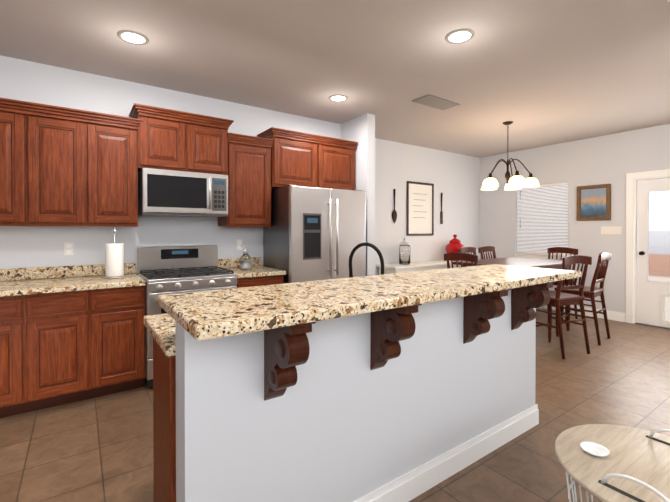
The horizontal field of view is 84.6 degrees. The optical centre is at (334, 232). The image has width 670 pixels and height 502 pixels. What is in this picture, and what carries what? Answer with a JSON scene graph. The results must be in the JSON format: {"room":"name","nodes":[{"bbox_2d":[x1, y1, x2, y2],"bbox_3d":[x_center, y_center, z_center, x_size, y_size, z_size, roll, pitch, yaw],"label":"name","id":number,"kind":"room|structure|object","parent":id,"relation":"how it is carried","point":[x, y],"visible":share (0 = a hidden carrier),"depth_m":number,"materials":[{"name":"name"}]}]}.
{"room":"kitchen","nodes":[
{"label":"kitchen","id":0,"kind":"room"},
{"bbox_2d":[0,55,339,280],"bbox_3d":[-2.008,-0.066,3.548,4.990,2.740,0.120,0,0,-35],"label":"wall","id":1,"kind":"structure","parent":0,"point":[29,246],"depth_m":3.45,"materials":[{"name":"white paint"}]},
{"bbox_2d":[0,106,39,225],"bbox_3d":[-2.617,-0.496,2.844,0.515,0.870,0.329,0,0,-35],"label":"upper cabinet","id":2,"kind":"object","parent":1,"relation":"attached to","point":[19,127],"depth_m":2.80,"materials":[{"name":"brown wood"}]},
{"bbox_2d":[64,242,73,255],"bbox_3d":[-2.340,0.146,3.238,0.070,0.115,0.008,0,0,-35],"label":"electrical outlet","id":3,"kind":"object","parent":1,"relation":"attached to","point":[68,248],"visible":1,"depth_m":3.23,"materials":[{"name":"white plastic"}]},
{"bbox_2d":[40,110,99,225],"bbox_3d":[-2.304,-0.498,3.062,0.516,0.870,0.329,0,0,-35],"label":"upper cabinet","id":4,"kind":"object","parent":1,"relation":"attached to","point":[62,166],"depth_m":2.97,"materials":[{"name":"brown wood"}]},
{"bbox_2d":[96,118,139,225],"bbox_3d":[-2.019,-0.499,3.261,0.448,0.870,0.329,0,0,-35],"label":"upper cabinet","id":5,"kind":"object","parent":1,"relation":"attached to","point":[116,172],"depth_m":3.16,"materials":[{"name":"brown wood"}]},
{"bbox_2d":[132,110,195,171],"bbox_3d":[-1.634,-0.819,3.510,0.467,0.476,0.358,0,0,-35],"label":"upper cabinet","id":6,"kind":"object","parent":1,"relation":"attached to","point":[163,141],"depth_m":3.35,"materials":[{"name":"brown wood"}]},
{"bbox_2d":[138,168,227,216],"bbox_3d":[-1.464,-0.361,3.562,0.754,0.406,0.467,0,0,-35],"label":"microwave","id":7,"kind":"object","parent":6,"relation":"attached to","point":[168,193],"visible":1,"depth_m":3.39,"materials":[{"name":"silver metal"}]},
{"bbox_2d":[196,118,231,174],"bbox_3d":[-1.360,-0.820,3.700,0.467,0.476,0.358,0,0,-35],"label":"upper cabinet","id":8,"kind":"object","parent":1,"relation":"attached to","point":[213,139],"depth_m":3.60,"materials":[{"name":"brown wood"}]},
{"bbox_2d":[236,240,241,249],"bbox_3d":[-1.072,0.140,4.121,0.070,0.115,0.008,0,0,-35],"label":"electrical outlet","id":9,"kind":"object","parent":1,"relation":"attached to","point":[238,244],"visible":1,"depth_m":4.12,"materials":[{"name":"white plastic"}]},
{"bbox_2d":[218,138,271,225],"bbox_3d":[-0.976,-0.504,3.988,0.486,0.870,0.329,0,0,-35],"label":"upper cabinet","id":10,"kind":"object","parent":1,"relation":"attached to","point":[250,180],"depth_m":3.85,"materials":[{"name":"brown wood"}]},
{"bbox_2d":[260,134,323,188],"bbox_3d":[-0.508,-0.787,4.295,0.632,0.551,0.358,0,0,-35],"label":"upper cabinet","id":11,"kind":"object","parent":1,"relation":"attached to","point":[295,161],"depth_m":4.13,"materials":[{"name":"brown wood"}]},
{"bbox_2d":[324,142,355,189],"bbox_3d":[-0.099,-0.789,4.579,0.632,0.551,0.358,0,0,-35],"label":"upper cabinet","id":12,"kind":"object","parent":1,"relation":"attached to","point":[339,159],"depth_m":4.47,"materials":[{"name":"brown wood"}]},
{"bbox_2d":[0,308,669,501],"bbox_3d":[1.345,1.345,1.982,8.690,0.060,7.140,0,0,-35],"label":"floor","id":13,"kind":"structure","parent":0,"point":[98,449],"depth_m":2.44,"materials":[{"name":"tile"}]},
{"bbox_2d":[0,294,39,417],"bbox_3d":[-2.526,0.874,2.741,0.518,0.868,0.618,0,0,-35],"label":"base cabinet","id":14,"kind":"object","parent":13,"relation":"on","point":[19,314],"depth_m":2.59,"materials":[{"name":"brown wood"}]},
{"bbox_2d":[0,257,285,296],"bbox_3d":[-2.206,0.366,2.945,3.728,0.140,0.643,0,0,-35],"label":"countertop","id":15,"kind":"structure","parent":14,"relation":"on","point":[39,283],"depth_m":3.09,"materials":[{"name":"stone"}]},
{"bbox_2d":[105,227,124,278],"bbox_3d":[-1.905,0.174,3.183,0.150,0.437,0.150,0,0,-35],"label":"paper towel holder","id":16,"kind":"object","parent":15,"relation":"on","point":[114,260],"visible":1,"depth_m":3.13,"materials":[{"name":"white paper"}]},
{"bbox_2d":[240,245,250,269],"bbox_3d":[-0.937,0.260,3.858,0.120,0.255,0.120,0,0,-35],"label":"soap dispenser","id":17,"kind":"object","parent":15,"relation":"on","point":[245,260],"visible":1,"depth_m":3.82,"materials":[{"name":"clear glass"}]},
{"bbox_2d":[40,289,103,408],"bbox_3d":[-2.211,0.872,2.961,0.519,0.868,0.618,0,0,-35],"label":"base cabinet","id":18,"kind":"object","parent":13,"relation":"on","point":[58,348],"depth_m":2.76,"materials":[{"name":"brown wood"}]},
{"bbox_2d":[104,286,145,394],"bbox_3d":[-1.923,0.871,3.161,0.451,0.868,0.618,0,0,-35],"label":"base cabinet","id":19,"kind":"object","parent":13,"relation":"on","point":[124,307],"depth_m":2.96,"materials":[{"name":"brown wood"}]},
{"bbox_2d":[137,245,236,388],"bbox_3d":[-1.382,0.722,3.452,0.754,1.164,0.702,0,0,-35],"label":"range","id":20,"kind":"object","parent":13,"relation":"on","point":[163,270],"visible":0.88,"depth_m":3.39,"materials":[{"name":"silver metal"}]},
{"bbox_2d":[236,275,282,287],"bbox_3d":[-0.900,0.866,3.874,0.502,0.868,0.618,0,0,-35],"label":"base cabinet","id":21,"kind":"object","parent":13,"relation":"on","point":[277,279],"depth_m":3.61,"materials":[{"name":"brown wood"}]},
{"bbox_2d":[263,185,365,283],"bbox_3d":[-0.217,0.404,4.234,0.970,1.789,0.747,0,0,-35],"label":"refrigerator","id":22,"kind":"object","parent":13,"relation":"on","point":[313,234],"visible":0.44,"depth_m":3.92,"materials":[{"name":"silver metal"}]},
{"bbox_2d":[144,267,560,501],"bbox_3d":[0.311,0.800,2.050,2.316,1.028,0.900,0,0,-35],"label":"kitchen island","id":23,"kind":"object","parent":13,"relation":"on","point":[285,349],"depth_m":1.61,"materials":[{"name":"wood"}]},
{"bbox_2d":[349,242,383,277],"bbox_3d":[0.219,0.230,2.314,0.139,0.336,0.282,0,0,-35],"label":"faucet","id":24,"kind":"object","parent":23,"relation":"on","point":[374,247],"visible":0.65,"depth_m":2.30,"materials":[{"name":"black metal"}]},
{"bbox_2d":[158,264,580,340],"bbox_3d":[0.425,0.265,1.887,2.340,0.040,0.590,0,0,-35],"label":"island countertop","id":25,"kind":"structure","parent":23,"relation":"on","point":[212,314],"depth_m":1.45,"materials":[{"name":"beige stone"}]},
{"bbox_2d":[175,290,535,501],"bbox_3d":[0.399,0.801,1.928,2.280,1.028,0.140,0,0,-35],"label":"wall","id":26,"kind":"structure","parent":13,"relation":"on","point":[340,421],"depth_m":1.58,"materials":[{"name":"white paint"}]},
{"bbox_2d":[376,260,460,274],"bbox_3d":[1.493,0.891,6.008,1.800,0.789,0.434,0,0,-35],"label":"console table","id":27,"kind":"object","parent":13,"relation":"on","point":[414,266],"visible":0.23,"depth_m":5.66,"materials":[{"name":"white wood"}]},
{"bbox_2d":[399,238,409,264],"bbox_3d":[1.083,0.288,5.717,0.173,0.418,0.172,0,0,-35],"label":"glass canister","id":28,"kind":"object","parent":27,"relation":"on","point":[404,253],"visible":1,"depth_m":5.65,"materials":[{"name":"white"}]},
{"bbox_2d":[445,235,463,260],"bbox_3d":[2.092,0.264,6.420,0.322,0.457,0.322,0,0,-35],"label":"jar","id":29,"kind":"object","parent":27,"relation":"on","point":[453,245],"visible":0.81,"depth_m":6.33,"materials":[{"name":"red ceramic"}]},
{"bbox_2d":[444,253,477,267],"bbox_3d":[1.633,0.768,4.418,0.487,1.061,0.440,0,1,-39],"label":"chair","id":30,"kind":"object","parent":13,"relation":"on","point":[467,257],"visible":0.12,"depth_m":4.28,"materials":[{"name":"brown wood"}]},
{"bbox_2d":[458,247,476,260],"bbox_3d":[2.207,0.760,5.594,0.440,1.061,0.487,0,0,-35],"label":"chair","id":31,"kind":"object","parent":13,"relation":"on","point":[467,250],"visible":0.1,"depth_m":5.73,"materials":[{"name":"brown wood"}]},
{"bbox_2d":[478,246,495,258],"bbox_3d":[2.642,0.758,5.897,0.440,1.061,0.487,0,0,-35],"label":"chair","id":32,"kind":"object","parent":13,"relation":"on","point":[481,250],"visible":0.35,"depth_m":6.02,"materials":[{"name":"brown wood"}]},
{"bbox_2d":[453,257,577,325],"bbox_3d":[2.458,0.841,4.973,1.550,0.904,0.920,0,0,-35],"label":"dining table","id":33,"kind":"object","parent":13,"relation":"on","point":[538,262],"visible":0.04,"depth_m":4.85,"materials":[{"name":"brown wood"}]},
{"bbox_2d":[546,247,577,321],"bbox_3d":[3.317,0.760,5.547,0.487,1.061,0.440,0,0,-35],"label":"chair","id":34,"kind":"object","parent":13,"relation":"on","point":[561,250],"visible":0.19,"depth_m":5.60,"materials":[{"name":"brown wood"}]},
{"bbox_2d":[536,255,591,358],"bbox_3d":[2.445,0.771,4.070,0.440,1.061,0.487,0,0,-23],"label":"chair","id":35,"kind":"object","parent":13,"relation":"on","point":[558,298],"visible":0.69,"depth_m":3.92,"materials":[{"name":"brown wood"}]},
{"bbox_2d":[555,252,611,344],"bbox_3d":[3.054,0.767,4.542,0.440,1.061,0.487,0,1,-41],"label":"chair","id":36,"kind":"object","parent":13,"relation":"on","point":[592,292],"visible":0.67,"depth_m":4.43,"materials":[{"name":"brown wood"}]},
{"bbox_2d":[555,424,669,501],"bbox_3d":[1.120,1.037,1.262,0.630,0.561,0.630,0,0,-35],"label":"side table","id":37,"kind":"object","parent":13,"relation":"on","point":[633,465],"visible":1,"depth_m":1.32,"materials":[{"name":"beige wood"}]},
{"bbox_2d":[580,441,609,456],"bbox_3d":[0.968,0.811,1.374,0.092,0.012,0.092,0,0,-35],"label":"dish","id":38,"kind":"object","parent":37,"relation":"on","point":[595,449],"visible":1,"depth_m":1.38,"materials":[{"name":"white ceramic"}]},
{"bbox_2d":[0,0,669,157],"bbox_3d":[1.345,-1.465,1.962,8.690,0.080,7.140,0,0,-35],"label":"ceiling","id":39,"kind":"structure","parent":0,"point":[540,73],"depth_m":3.02,"materials":[{"name":"grey paint"}]},
{"bbox_2d":[117,30,148,44],"bbox_3d":[-1.479,-1.424,2.700,0.210,0.008,0.210,0,0,-35],"label":"recessed light","id":40,"kind":"object","parent":39,"relation":"in","point":[132,37],"visible":1,"depth_m":2.70,"materials":[{"name":"white glass"}]},
{"bbox_2d":[329,94,347,101],"bbox_3d":[0.035,-1.433,3.938,0.210,0.008,0.210,0,0,-35],"label":"recessed light","id":41,"kind":"object","parent":39,"relation":"in","point":[338,98],"visible":1,"depth_m":3.93,"materials":[{"name":"white glass"}]},
{"bbox_2d":[412,94,459,109],"bbox_3d":[1.122,-1.432,4.075,0.520,0.011,0.240,0,0,-35],"label":"ceiling vent","id":42,"kind":"object","parent":39,"relation":"in","point":[429,100],"visible":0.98,"depth_m":4.05,"materials":[{"name":"silver metal"}]},
{"bbox_2d":[445,29,474,43],"bbox_3d":[0.910,-1.424,2.683,0.210,0.008,0.210,0,0,-35],"label":"recessed light","id":43,"kind":"object","parent":39,"relation":"in","point":[458,36],"visible":1,"depth_m":2.68,"materials":[{"name":"white glass"}]},
{"bbox_2d":[481,121,538,189],"bbox_3d":[2.259,-1.017,4.863,0.718,0.854,0.695,0,0,-35],"label":"chandelier","id":44,"kind":"object","parent":39,"relation":"hanging from","point":[516,181],"visible":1,"depth_m":4.74,"materials":[{"name":"white glass"}]},
{"bbox_2d":[340,113,374,275],"bbox_3d":[0.162,-0.076,4.902,0.120,2.740,0.980,0,0,-35],"label":"wall","id":45,"kind":"structure","parent":0,"point":[360,130],"depth_m":4.51,"materials":[{"name":"white paint"}]},
{"bbox_2d":[375,138,479,274],"bbox_3d":[1.434,-0.086,6.313,3.580,2.740,0.120,0,0,-35],"label":"wall","id":46,"kind":"structure","parent":0,"point":[454,178],"depth_m":6.33,"materials":[{"name":"white paint"}]},
{"bbox_2d":[392,189,396,223],"bbox_3d":[0.951,-0.418,5.884,0.116,0.554,0.034,0,0,-35],"label":"spoon","id":47,"kind":"object","parent":46,"relation":"attached to","point":[394,215],"visible":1,"depth_m":5.87,"materials":[{"name":"brown wood"}]},
{"bbox_2d":[407,181,433,235],"bbox_3d":[1.448,-0.395,6.229,0.650,0.900,0.025,0,0,-35],"label":"frame","id":48,"kind":"object","parent":46,"relation":"attached to","point":[420,208],"visible":0.96,"depth_m":6.23,"materials":[{"name":"black"}]},
{"bbox_2d":[440,193,442,223],"bbox_3d":[1.895,-0.426,6.541,0.060,0.557,0.034,0,0,-35],"label":"fork","id":49,"kind":"object","parent":46,"relation":"attached to","point":[441,217],"visible":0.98,"depth_m":6.53,"materials":[{"name":"brown wood"}]},
{"bbox_2d":[480,124,669,312],"bbox_3d":[4.860,-0.072,4.422,0.120,2.740,6.900,0,0,-35],"label":"wall","id":50,"kind":"structure","parent":0,"point":[613,159],"depth_m":5.69,"materials":[{"name":"white paint"}]},
{"bbox_2d":[514,252,568,258],"bbox_3d":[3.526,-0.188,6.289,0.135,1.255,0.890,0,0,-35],"label":"window sill","id":51,"kind":"structure","parent":50,"relation":"in","point":[533,255],"depth_m":6.32,"materials":[{"name":"white"}]},
{"bbox_2d":[516,182,567,254],"bbox_3d":[3.525,-0.226,6.288,0.052,1.173,0.858,0,0,-35],"label":"window blinds","id":52,"kind":"object","parent":50,"relation":"attached to","point":[542,219],"visible":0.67,"depth_m":6.27,"materials":[{"name":"white plastic"}]},
{"bbox_2d":[539,305,625,321],"bbox_3d":[3.512,1.220,6.247,0.016,0.130,2.320,0,0,-35],"label":"baseboard","id":53,"kind":"structure","parent":50,"relation":"attached to","point":[615,316],"depth_m":5.50,"materials":[{"name":"white wood"}]},
{"bbox_2d":[577,184,610,220],"bbox_3d":[3.937,-0.451,5.610,0.030,0.540,0.450,0,0,-35],"label":"landscape picture","id":54,"kind":"object","parent":50,"relation":"attached to","point":[593,202],"visible":0.98,"depth_m":5.60,"materials":[{"name":"multicoloured paper"}]},
{"bbox_2d":[601,226,621,233],"bbox_3d":[4.076,-0.035,5.428,0.012,0.104,0.248,0,0,-35],"label":"switch plate","id":55,"kind":"object","parent":50,"relation":"attached to","point":[612,230],"visible":1,"depth_m":5.42,"materials":[{"name":"white plastic"}]},
{"bbox_2d":[625,169,669,329],"bbox_3d":[4.538,0.227,4.870,0.138,2.135,1.090,0,0,-35],"label":"door frame","id":56,"kind":"structure","parent":50,"relation":"attached to","point":[631,215],"depth_m":5.22,"materials":[{"name":"white wood"}]},
{"bbox_2d":[636,178,669,327],"bbox_3d":[4.514,0.274,4.854,0.106,2.010,0.872,0,0,-35],"label":"patio door","id":57,"kind":"structure","parent":50,"relation":"in","point":[650,301],"depth_m":5.12,"materials":[{"name":"white wood"}]},
{"label":"outside","id":58,"kind":"structure","parent":0,"visible":0},
{"bbox_2d":[525,190,669,320],"bbox_3d":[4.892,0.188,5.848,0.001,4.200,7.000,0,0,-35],"label":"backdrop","id":59,"kind":"structure","parent":58,"point":[657,236],"depth_m":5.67,"materials":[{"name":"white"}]}
]}

